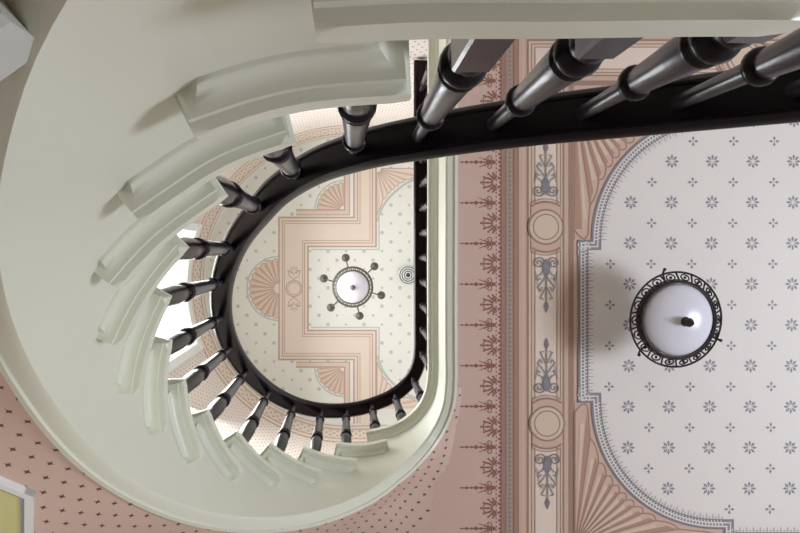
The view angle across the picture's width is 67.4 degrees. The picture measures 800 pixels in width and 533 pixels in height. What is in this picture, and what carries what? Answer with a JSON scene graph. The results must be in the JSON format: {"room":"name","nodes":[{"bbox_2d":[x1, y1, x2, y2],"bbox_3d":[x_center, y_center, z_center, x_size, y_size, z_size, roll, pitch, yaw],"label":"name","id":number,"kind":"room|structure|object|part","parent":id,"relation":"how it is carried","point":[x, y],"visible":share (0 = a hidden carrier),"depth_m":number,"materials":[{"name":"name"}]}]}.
{"room":"stairwell","nodes":[
{"label":"stairwell","id":0,"kind":"room"},
{"bbox_2d":[168,39,427,458],"bbox_3d":[0.209,0.271,2.287,3.590,7.500,2.860,0,-88,-5],"label":"wall","id":1,"kind":"structure","parent":0,"point":[310,126],"depth_m":5.28,"materials":[{"name":"paint"}]},
{"bbox_2d":[0,0,33,80],"bbox_3d":[-0.265,-0.139,0.369,0.063,0.050,0.034,-37,-86,-3],"label":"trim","id":2,"kind":"structure","parent":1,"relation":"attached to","point":[16,42],"depth_m":0.37,"materials":[{"name":"grey paint"}]},
{"bbox_2d":[155,223,203,372],"bbox_3d":[-1.724,0.207,4.245,0.235,1.922,1.156,0,-88,-5],"label":"window","id":3,"kind":"structure","parent":1,"relation":"in","point":[175,318],"depth_m":5.05,"materials":[{"name":"white glass"}]},
{"bbox_3d":[-1.792,0.207,4.239,0.100,1.822,1.033,0,-88,-5],"label":"pane","id":4,"kind":"part","parent":3,"relation":"part of","materials":[{"name":"white"}]},
{"bbox_2d":[0,0,799,532],"bbox_3d":[0.003,0.318,0.973,2.924,3.667,2.874,0,-88,-5],"label":"staircase","id":5,"kind":"structure","parent":1,"relation":"attached to","point":[119,124],"depth_m":0.76,"materials":[{"name":"beige paint"}]},
{"bbox_3d":[-0.777,-0.220,1.055,0.861,0.026,0.228,42,-92,-5],"label":"scotia moulding","id":6,"kind":"part","parent":5,"relation":"part of","materials":[{"name":"beige paint"}]},
{"bbox_3d":[-0.911,-0.010,1.231,0.861,0.026,0.228,26,-91,-5],"label":"scotia moulding","id":7,"kind":"part","parent":5,"relation":"part of","materials":[{"name":"beige paint"}]},
{"bbox_3d":[-0.984,0.224,1.413,0.861,0.026,0.228,11,-89,-5],"label":"scotia moulding","id":8,"kind":"part","parent":5,"relation":"part of","materials":[{"name":"beige paint"}]},
{"bbox_3d":[-0.606,-0.380,0.884,0.227,0.026,0.852,-35,-86,-3],"label":"scotia moulding","id":9,"kind":"part","parent":5,"relation":"part of","materials":[{"name":"beige paint"}]},
{"bbox_3d":[-0.991,0.433,1.600,0.875,0.026,0.228,0,-88,-5],"label":"scotia moulding","id":10,"kind":"part","parent":5,"relation":"part of","materials":[{"name":"beige paint"}]},
{"bbox_3d":[-0.376,-0.508,0.719,0.226,0.026,0.865,-19,-87,-4],"label":"scotia moulding","id":11,"kind":"part","parent":5,"relation":"part of","materials":[{"name":"beige paint"}]},
{"bbox_3d":[-0.932,0.694,1.795,0.861,0.026,0.228,-20,-87,-4],"label":"scotia moulding","id":12,"kind":"part","parent":5,"relation":"part of","materials":[{"name":"beige paint"}]},
{"bbox_3d":[-0.813,0.893,1.992,0.861,0.026,0.228,-36,-86,-3],"label":"scotia moulding","id":13,"kind":"part","parent":5,"relation":"part of","materials":[{"name":"beige paint"}]},
{"bbox_3d":[-0.645,1.050,2.193,0.228,0.026,0.861,39,-92,-5],"label":"scotia moulding","id":14,"kind":"part","parent":5,"relation":"part of","materials":[{"name":"beige paint"}]},
{"bbox_3d":[-0.105,-0.572,0.560,0.225,0.026,0.869,0,-88,-5],"label":"scotia moulding","id":15,"kind":"part","parent":5,"relation":"part of","materials":[{"name":"beige paint"}]},
{"bbox_3d":[-0.439,1.151,2.395,0.228,0.026,0.861,23,-90,-5],"label":"scotia moulding","id":16,"kind":"part","parent":5,"relation":"part of","materials":[{"name":"beige paint"}]},
{"bbox_3d":[-0.213,1.186,2.596,0.229,0.026,0.866,8,-89,-5],"label":"scotia moulding","id":17,"kind":"part","parent":5,"relation":"part of","materials":[{"name":"beige paint"}]},
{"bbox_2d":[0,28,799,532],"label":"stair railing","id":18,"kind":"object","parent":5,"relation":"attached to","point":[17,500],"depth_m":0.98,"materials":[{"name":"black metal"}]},
{"bbox_3d":[-0.887,0.518,1.252,0.185,0.417,0.410,25,-90,-5],"label":"pane","id":19,"kind":"part","parent":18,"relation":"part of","materials":[{"name":"beige"}]},
{"bbox_3d":[-0.844,0.493,1.282,0.140,0.475,0.504,0,-88,-5],"label":"casing","id":20,"kind":"part","parent":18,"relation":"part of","materials":[{"name":"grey paint"}]},
{"bbox_2d":[161,285,188,306],"bbox_3d":[-0.575,0.076,1.460,0.053,0.297,0.052,0,-88,-5],"label":"baluster","id":21,"kind":"object","parent":18,"relation":"on","point":[180,293],"depth_m":1.51,"materials":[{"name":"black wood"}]},
{"bbox_2d":[165,332,189,355],"bbox_3d":[-0.637,0.221,1.647,0.053,0.312,0.052,0,-88,-5],"label":"baluster","id":22,"kind":"object","parent":18,"relation":"on","point":[181,340],"depth_m":1.69,"materials":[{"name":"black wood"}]},
{"bbox_2d":[179,237,201,259],"bbox_3d":[-0.482,-0.038,1.289,0.053,0.308,0.052,0,-88,-5],"label":"baluster","id":23,"kind":"object","parent":18,"relation":"on","point":[194,251],"depth_m":1.35,"materials":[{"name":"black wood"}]},
{"bbox_2d":[183,369,203,393],"bbox_3d":[-0.655,0.366,1.831,0.053,0.312,0.052,0,-88,-5],"label":"baluster","id":24,"kind":"object","parent":18,"relation":"on","point":[195,377],"depth_m":1.88,"materials":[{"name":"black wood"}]},
{"bbox_2d":[207,398,225,421],"bbox_3d":[-0.635,0.499,2.016,0.053,0.309,0.052,0,-88,-5],"label":"baluster","id":25,"kind":"object","parent":18,"relation":"on","point":[217,407],"depth_m":2.06,"materials":[{"name":"black wood"}]},
{"bbox_2d":[216,175,236,204],"bbox_3d":[-0.335,-0.142,1.075,0.053,0.225,0.052,0,-88,-5],"label":"baluster","id":26,"kind":"object","parent":18,"relation":"on","point":[229,187],"depth_m":1.11,"materials":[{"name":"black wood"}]},
{"bbox_2d":[240,420,255,442],"bbox_3d":[-0.573,0.629,2.204,0.053,0.304,0.052,0,-88,-5],"label":"baluster","id":27,"kind":"object","parent":18,"relation":"on","point":[248,429],"depth_m":2.24,"materials":[{"name":"black wood"}]},
{"bbox_2d":[264,147,286,157],"bbox_3d":[-0.201,-0.200,0.893,0.053,0.202,0.052,0,-88,-5],"label":"baluster","id":28,"kind":"object","parent":18,"relation":"on","point":[276,154],"depth_m":0.96,"materials":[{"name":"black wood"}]},
{"bbox_2d":[274,433,287,451],"bbox_3d":[-0.481,0.727,2.387,0.053,0.285,0.052,0,-88,-5],"label":"baluster","id":29,"kind":"object","parent":18,"relation":"on","point":[281,441],"depth_m":2.42,"materials":[{"name":"black wood"}]},
{"bbox_2d":[310,436,321,451],"bbox_3d":[-0.365,0.791,2.575,0.053,0.275,0.052,0,-88,-5],"label":"baluster","id":30,"kind":"object","parent":18,"relation":"on","point":[316,442],"depth_m":2.61,"materials":[{"name":"black wood"}]},
{"bbox_2d":[340,433,351,442],"bbox_3d":[-0.247,0.818,2.743,0.053,0.228,0.052,0,-88,-5],"label":"baluster","id":31,"kind":"object","parent":18,"relation":"on","point":[346,437],"depth_m":2.78,"materials":[{"name":"black wood"}]},
{"bbox_2d":[342,104,374,114],"bbox_3d":[-0.049,-0.221,0.713,0.053,0.178,0.052,0,-88,-5],"label":"baluster","id":32,"kind":"object","parent":18,"relation":"on","point":[361,109],"depth_m":0.76,"materials":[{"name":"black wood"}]},
{"bbox_2d":[370,424,379,428],"bbox_3d":[-0.116,0.807,2.904,0.053,0.167,0.052,0,-88,-5],"label":"baluster","id":33,"kind":"object","parent":18,"relation":"on","point":[373,426],"depth_m":2.94,"materials":[{"name":"black wood"}]},
{"bbox_2d":[397,413,405,420],"bbox_3d":[0.016,0.762,2.929,0.053,0.197,0.052,0,-88,-5],"label":"baluster","id":34,"kind":"object","parent":18,"relation":"on","point":[400,415],"depth_m":2.97,"materials":[{"name":"black wood"}]},
{"bbox_3d":[0.113,-0.035,1.807,1.131,3.425,1.983,37,-91,-5],"label":"balustrade","id":35,"kind":"part","parent":18,"relation":"part of","materials":[{"name":"black metal"}]},
{"bbox_3d":[0.076,0.214,2.770,0.299,0.026,2.754,7,-89,-5],"label":"scotia moulding","id":36,"kind":"part","parent":5,"relation":"part of","materials":[{"name":"beige paint"}]},
{"bbox_3d":[0.115,-0.591,0.383,0.350,0.026,0.843,0,-88,-5],"label":"scotia moulding","id":37,"kind":"part","parent":5,"relation":"part of","materials":[{"name":"beige paint"}]},
{"bbox_2d":[205,138,426,423],"bbox_3d":[-0.298,-0.034,5.997,3.940,0.003,4.523,0,-88,-5],"label":"ceiling","id":38,"kind":"structure","parent":0,"point":[283,323],"depth_m":5.97,"materials":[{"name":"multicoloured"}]},
{"bbox_2d":[320,254,384,319],"bbox_3d":[-0.440,0.169,5.554,0.574,0.866,0.582,0,-88,-5],"label":"chandelier","id":39,"kind":"object","parent":38,"relation":"hanging from","point":[352,286],"visible":1,"depth_m":5.21,"materials":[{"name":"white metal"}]},
{"bbox_3d":[-0.410,0.180,5.205,0.280,0.075,0.280,0,-88,-5],"label":"lamp shade","id":40,"kind":"part","parent":39,"relation":"part of","materials":[{"name":"white glass"}]},
{"bbox_2d":[398,265,413,284],"bbox_3d":[0.082,0.086,6.022,0.202,0.022,0.202,0,-88,-5],"label":"ceiling vent","id":41,"kind":"object","parent":38,"relation":"in","point":[406,273],"visible":0.88,"depth_m":6.02,"materials":[{"name":"grey"}]},
{"bbox_2d":[422,28,799,532],"bbox_3d":[2.296,0.679,2.755,4.698,0.014,7.761,0,-88,-5],"label":"ceiling","id":42,"kind":"structure","parent":0,"point":[562,427],"depth_m":2.62,"materials":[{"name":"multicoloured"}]},
{"bbox_2d":[629,268,722,367],"bbox_3d":[1.099,0.204,2.448,0.389,0.360,0.401,0,-88,-5],"label":"ceiling lamp","id":43,"kind":"object","parent":42,"relation":"attached to","point":[674,321],"visible":1,"depth_m":2.36,"materials":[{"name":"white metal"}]},
{"bbox_3d":[1.105,0.213,2.364,0.290,0.068,0.290,0,-88,-5],"label":"lamp shade","id":44,"kind":"part","parent":43,"relation":"part of","materials":[{"name":"white glass"}]}
]}

